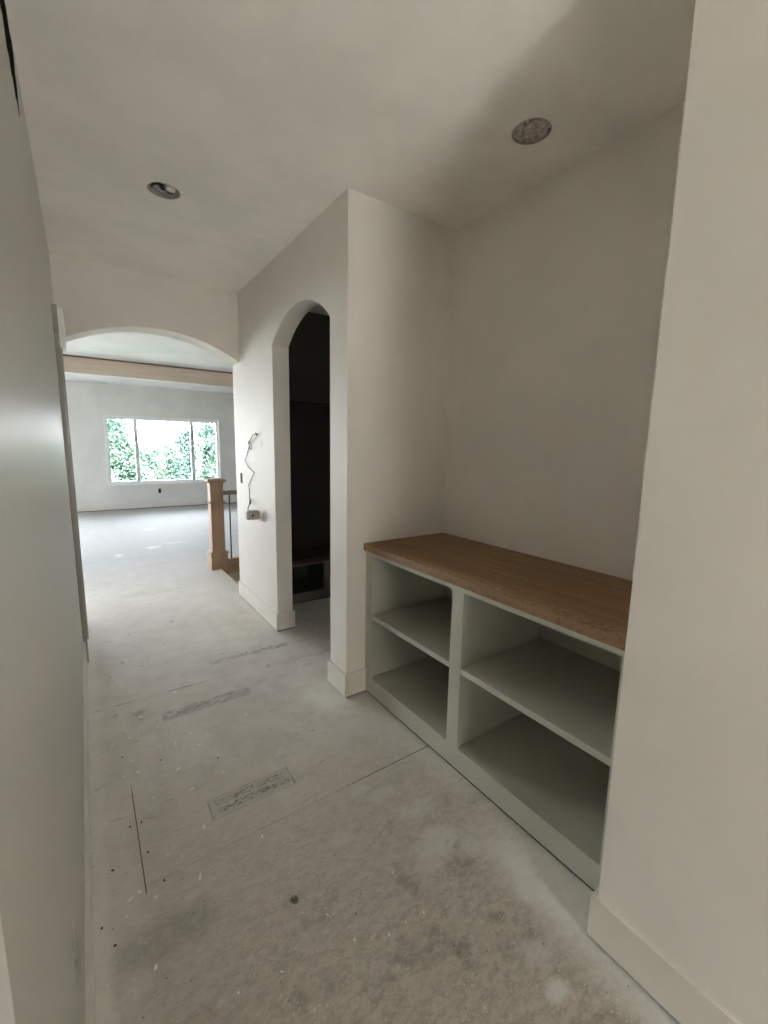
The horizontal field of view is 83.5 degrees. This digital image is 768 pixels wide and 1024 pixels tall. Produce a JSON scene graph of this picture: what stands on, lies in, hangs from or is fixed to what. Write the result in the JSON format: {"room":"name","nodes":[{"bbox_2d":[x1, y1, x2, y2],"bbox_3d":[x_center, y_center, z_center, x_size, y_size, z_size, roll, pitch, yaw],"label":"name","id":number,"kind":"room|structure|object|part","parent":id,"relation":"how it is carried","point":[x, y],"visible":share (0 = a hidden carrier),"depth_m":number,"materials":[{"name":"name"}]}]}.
{"room":"hallway","nodes":[
{"label":"hallway","id":0,"kind":"room"},
{"bbox_2d":[0,0,85,1023],"bbox_3d":[-0.563,-0.165,0.526,0.126,3.100,6.740,-5,11,-34],"label":"wall","id":1,"kind":"structure","parent":0,"point":[42,860],"depth_m":0.81,"materials":[{"name":"grey paint"}]},
{"bbox_2d":[0,915,15,1023],"bbox_3d":[-0.009,0.412,-0.154,0.110,2.185,1.060,-5,11,-34],"label":"door","id":2,"kind":"structure","parent":1,"relation":"in","point":[7,1016],"depth_m":0.29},
{"bbox_2d":[51,304,88,661],"bbox_3d":[-2.135,-0.140,2.920,0.107,2.270,0.555,-5,11,-34],"label":"door","id":3,"kind":"structure","parent":1,"relation":"in","point":[57,313],"depth_m":2.74,"materials":[{"name":"grey paint"}]},
{"bbox_3d":[-2.097,-1.173,2.781,0.052,0.155,0.545,-5,11,-34],"label":"head casing","id":4,"kind":"part","parent":3,"relation":"part of","materials":[{"name":"white wood"}]},
{"bbox_3d":[-2.247,-0.086,3.115,0.026,2.100,0.085,-5,11,-34],"label":"casing","id":5,"kind":"part","parent":3,"relation":"part of","materials":[{"name":"grey paint"}]},
{"bbox_2d":[83,642,95,1023],"bbox_3d":[-1.313,1.098,1.899,0.012,0.137,3.571,-5,11,-34],"label":"baseboard","id":6,"kind":"structure","parent":1,"relation":"attached to","point":[89,930],"depth_m":1.35,"materials":[{"name":"paint"}]},
{"bbox_2d":[49,253,238,365],"bbox_3d":[-1.834,-1.599,3.420,1.268,0.667,0.214,-5,11,-34],"label":"wall header","id":7,"kind":"structure","parent":0,"point":[93,298],"depth_m":3.29,"materials":[{"name":"paint"}]},
{"bbox_2d":[62,332,232,393],"bbox_3d":[-3.534,-2.515,6.401,10.200,0.539,6.702,-5,11,-34],"label":"ceiling","id":8,"kind":"structure","parent":0,"point":[124,346],"depth_m":7.43,"materials":[{"name":"paint"}]},
{"bbox_2d":[63,354,232,386],"bbox_3d":[-3.569,-2.401,6.465,7.040,0.292,4.035,-5,11,-34],"label":"trim","id":9,"kind":"structure","parent":8,"relation":"attached to","point":[72,363],"depth_m":8.18,"materials":[{"name":"brown wood"}]},
{"bbox_2d":[65,380,236,511],"bbox_3d":[-5.513,-1.662,9.384,10.200,3.200,0.160,-5,11,-34],"label":"wall","id":10,"kind":"structure","parent":0,"point":[87,402],"depth_m":9.33,"materials":[{"name":"paint"}]},
{"bbox_2d":[80,502,236,511],"bbox_3d":[-4.255,-0.186,10.407,6.990,0.016,0.012,-5,11,-34],"label":"trim","id":11,"kind":"structure","parent":10,"relation":"attached to","point":[233,502],"depth_m":9.65,"materials":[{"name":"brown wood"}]},
{"bbox_2d":[103,415,221,485],"bbox_3d":[-4.957,-1.386,9.802,2.345,1.482,0.170,-5,11,-34],"label":"window","id":12,"kind":"structure","parent":10,"relation":"in","point":[105,417],"depth_m":9.64,"materials":[{"name":"white plastic"}]},
{"bbox_2d":[232,188,369,673],"bbox_3d":[-0.745,-0.450,3.218,0.126,2.840,2.093,-5,11,-34],"label":"wall","id":13,"kind":"structure","parent":0,"point":[326,265],"depth_m":2.60,"materials":[{"name":"paint"}]},
{"bbox_2d":[245,432,257,508],"bbox_3d":[-1.147,-0.349,3.627,0.082,0.629,0.403,-5,11,-34],"label":"cable","id":14,"kind":"object","parent":13,"relation":"attached to","point":[256,434],"visible":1,"depth_m":3.67,"materials":[{"name":"grey metal"}]},
{"bbox_2d":[245,509,258,519],"bbox_3d":[-1.106,0.020,3.606,0.100,0.087,0.048,-5,11,-34],"label":"junction box","id":15,"kind":"object","parent":13,"relation":"attached to","point":[249,514],"visible":1,"depth_m":3.59,"materials":[{"name":"grey plastic"}]},
{"bbox_2d":[238,580,294,630],"bbox_3d":[-1.074,0.802,3.857,0.156,0.137,1.018,-5,11,-34],"label":"baseboard","id":16,"kind":"structure","parent":13,"relation":"attached to","point":[284,620],"depth_m":3.56,"materials":[{"name":"paint"}]},
{"bbox_2d":[327,659,365,696],"bbox_3d":[-0.227,1.001,2.653,0.156,0.137,0.226,-5,11,-34],"label":"baseboard","id":17,"kind":"structure","parent":13,"relation":"attached to","point":[354,682],"depth_m":2.57,"materials":[{"name":"paint"}]},
{"bbox_2d":[289,312,329,403],"bbox_3d":[-0.436,-0.659,4.618,1.996,2.840,0.120,-5,11,-34],"label":"wall","id":18,"kind":"structure","parent":0,"point":[309,347],"depth_m":4.21,"materials":[{"name":"paint"}]},
{"bbox_2d":[5,0,695,315],"bbox_3d":[0.901,-1.477,1.339,3.390,0.016,6.740,-5,11,-34],"label":"ceiling","id":19,"kind":"structure","parent":0,"point":[261,114],"depth_m":1.62,"materials":[{"name":"paint"}]},
{"bbox_2d":[147,182,180,199],"bbox_3d":[-1.120,-1.698,2.181,0.225,0.131,0.225,-5,11,-34],"label":"can","id":20,"kind":"object","parent":19,"relation":"attached to","point":[162,190],"visible":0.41,"depth_m":2.21,"materials":[{"name":"paint"}]},
{"bbox_2d":[166,184,174,192],"bbox_3d":[-1.087,-1.673,2.192,0.042,0.066,0.047,1,9,-1],"label":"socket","id":21,"kind":"object","parent":20,"relation":"attached to","point":[169,189],"depth_m":2.19,"materials":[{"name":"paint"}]},
{"bbox_2d":[512,118,551,144],"bbox_3d":[0.596,-1.595,1.728,0.225,0.138,0.225,-5,11,-34],"label":"can","id":22,"kind":"object","parent":19,"relation":"attached to","point":[533,130],"visible":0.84,"depth_m":1.74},
{"bbox_2d":[77,503,679,1023],"bbox_3d":[-1.651,0.962,4.113,10.200,0.266,13.492,-5,11,-34],"label":"floor","id":23,"kind":"structure","parent":0,"point":[342,796],"depth_m":1.60,"materials":[{"name":"grey concrete"}]},
{"bbox_2d":[203,478,228,574],"bbox_3d":[-1.983,0.192,5.097,0.212,1.178,0.212,-5,11,-34],"label":"newel post","id":24,"kind":"object","parent":23,"relation":"on","point":[217,553],"visible":0.98,"depth_m":5.03,"materials":[{"name":"brown wood"}]},
{"bbox_3d":[-1.988,0.462,5.138,0.212,0.032,0.212,-5,11,-34],"label":"plinth moulding","id":25,"kind":"part","parent":24,"relation":"part of","materials":[{"name":"brown wood"}]},
{"bbox_2d":[223,490,238,566],"bbox_3d":[-0.618,0.051,6.034,3.176,1.000,0.100,-5,11,-34],"label":"stair railing","id":26,"kind":"object","parent":23,"relation":"on","point":[232,561],"visible":0.07,"depth_m":5.20,"materials":[{"name":"brown wood"}]},
{"bbox_3d":[-0.648,-0.337,5.948,3.086,0.048,0.064,-5,11,-34],"label":"handrail","id":27,"kind":"part","parent":26,"relation":"part of","materials":[{"name":"brown wood"}]},
{"bbox_3d":[-0.653,0.494,6.083,3.063,0.083,0.068,-5,11,-34],"label":"shoe rail","id":28,"kind":"part","parent":26,"relation":"part of","materials":[{"name":"brown wood"}]},
{"bbox_2d":[229,566,239,572],"bbox_3d":[-0.621,0.593,6.050,3.063,0.073,0.012,-5,11,-34],"label":"trim","id":29,"kind":"structure","parent":23,"relation":"attached to","point":[234,569],"depth_m":5.22,"materials":[{"name":"brown wood"}]},
{"bbox_2d":[289,401,329,603],"bbox_3d":[-0.277,-0.150,4.466,1.975,1.885,0.437,-5,11,-34],"label":"cabinet","id":30,"kind":"object","parent":23,"relation":"on","point":[309,421],"visible":0.09,"depth_m":4.31,"materials":[{"name":"paint"}]},
{"bbox_3d":[-0.286,0.382,4.548,1.975,0.036,0.437,-5,11,-34],"label":"seat","id":31,"kind":"part","parent":30,"relation":"part of","materials":[{"name":"brown wood"}]},
{"bbox_3d":[-0.182,0.608,4.426,1.975,0.371,0.020,-5,11,-34],"label":"bench frame","id":32,"kind":"part","parent":30,"relation":"part of","materials":[{"name":"paint"}]},
{"bbox_2d":[365,551,624,890],"bbox_3d":[0.565,0.734,2.106,0.591,0.882,1.517,-5,11,-34],"label":"base cabinet","id":33,"kind":"object","parent":23,"relation":"on","point":[523,706],"visible":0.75,"depth_m":1.95,"materials":[{"name":"paint"}]},
{"bbox_3d":[0.155,0.635,2.706,0.571,0.882,0.050,-5,11,-34],"label":"panel","id":34,"kind":"part","parent":33,"relation":"part of","materials":[{"name":"paint"}]},
{"bbox_2d":[372,597,451,666],"bbox_3d":[0.352,0.634,2.396,0.581,0.028,0.653,-5,11,-34],"label":"shelf","id":35,"kind":"object","parent":33,"relation":"attached to","point":[425,623],"depth_m":2.40,"materials":[{"name":"paint"}]},
{"bbox_3d":[0.564,1.070,2.161,0.563,0.022,1.417,-5,11,-34],"label":"panel","id":36,"kind":"part","parent":33,"relation":"part of","materials":[{"name":"paint"}]},
{"bbox_2d":[364,533,632,650],"bbox_3d":[0.566,0.279,2.031,0.613,0.041,1.519,-5,11,-34],"label":"countertop","id":37,"kind":"structure","parent":33,"relation":"on","point":[595,605],"depth_m":1.83,"materials":[{"name":"brown wood"}]},
{"bbox_3d":[0.805,0.664,2.263,0.008,0.782,1.417,-5,11,-34],"label":"panel","id":38,"kind":"part","parent":33,"relation":"part of","materials":[{"name":"paint"}]},
{"bbox_2d":[461,637,619,765],"bbox_3d":[0.767,0.732,1.805,0.581,0.028,0.674,-5,11,-34],"label":"shelf","id":39,"kind":"object","parent":33,"relation":"attached to","point":[572,692],"depth_m":1.78,"materials":[{"name":"paint"}]},
{"bbox_2d":[364,197,453,667],"bbox_3d":[0.113,-0.344,2.625,0.597,2.840,0.126,-5,11,-34],"label":"wall","id":40,"kind":"structure","parent":0,"point":[411,255],"depth_m":2.49,"materials":[{"name":"paint"}]},
{"bbox_2d":[443,102,684,580],"bbox_3d":[0.843,-0.268,2.213,0.126,2.840,1.647,-5,11,-34],"label":"wall","id":41,"kind":"structure","parent":0,"point":[558,288],"depth_m":2.03,"materials":[{"name":"paint"}]},
{"bbox_2d":[598,0,767,1023],"bbox_3d":[1.610,0.105,-0.130,0.126,2.840,3.126,-5,11,-34],"label":"wall","id":42,"kind":"structure","parent":0,"point":[685,858],"depth_m":1.00,"materials":[{"name":"paint"}]},
{"bbox_2d":[587,886,742,1023],"bbox_3d":[1.576,1.428,0.075,0.141,0.137,3.141,-5,11,-34],"label":"baseboard","id":43,"kind":"structure","parent":42,"relation":"attached to","point":[666,982],"depth_m":1.16,"materials":[{"name":"paint"}]},
{"label":"outside","id":44,"kind":"structure","parent":0,"visible":0},
{"bbox_2d":[111,459,201,480],"bbox_3d":[-10.197,-0.632,23.567,130.000,0.100,130.000,-5,11,-34],"label":"ground","id":45,"kind":"structure","parent":44,"point":[197,461],"depth_m":46.60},
{"bbox_2d":[107,419,153,480],"bbox_3d":[-8.732,-1.513,14.324,1.313,4.598,1.734,5,10,26],"label":"tree","id":46,"kind":"object","parent":45,"relation":"on","point":[119,445],"visible":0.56,"depth_m":14.08,"materials":[{"name":"green plant"}]},
{"bbox_2d":[131,441,165,479],"bbox_3d":[-8.845,-1.077,16.202,1.080,3.172,1.464,9,12,43],"label":"tree","id":47,"kind":"object","parent":45,"relation":"on","point":[151,455],"visible":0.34,"depth_m":16.09,"materials":[{"name":"green plant"}]},
{"bbox_2d":[135,443,176,478],"bbox_3d":[-17.175,-3.762,32.945,3.600,3.000,6.600,-5,11,-34],"label":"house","id":48,"kind":"structure","parent":45,"relation":"on","point":[154,444],"depth_m":30.48,"materials":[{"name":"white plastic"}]},
{"bbox_2d":[144,462,168,479],"bbox_3d":[-10.128,-1.194,19.320,1.753,2.412,1.257,-5,11,-34],"label":"tree","id":49,"kind":"object","parent":45,"relation":"on","point":[161,462],"visible":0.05,"depth_m":19.22,"materials":[{"name":"green plant"}]},
{"bbox_2d":[155,439,187,479],"bbox_3d":[-7.630,-1.007,15.655,0.976,3.232,1.143,3,9,15],"label":"tree","id":50,"kind":"object","parent":45,"relation":"on","point":[171,465],"visible":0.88,"depth_m":15.40,"materials":[{"name":"green plant"}]},
{"bbox_2d":[167,422,200,478],"bbox_3d":[-8.182,-1.979,17.785,1.095,4.493,1.503,8,11,38],"label":"tree","id":51,"kind":"object","parent":45,"relation":"on","point":[183,436],"visible":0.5,"depth_m":17.57,"materials":[{"name":"green plant"}]},
{"bbox_2d":[189,423,216,478],"bbox_3d":[-6.378,-1.546,15.884,1.564,4.276,1.345,1,9,-3],"label":"tree","id":52,"kind":"object","parent":45,"relation":"on","point":[208,467],"visible":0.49,"depth_m":15.63,"materials":[{"name":"green plant"}]}
]}

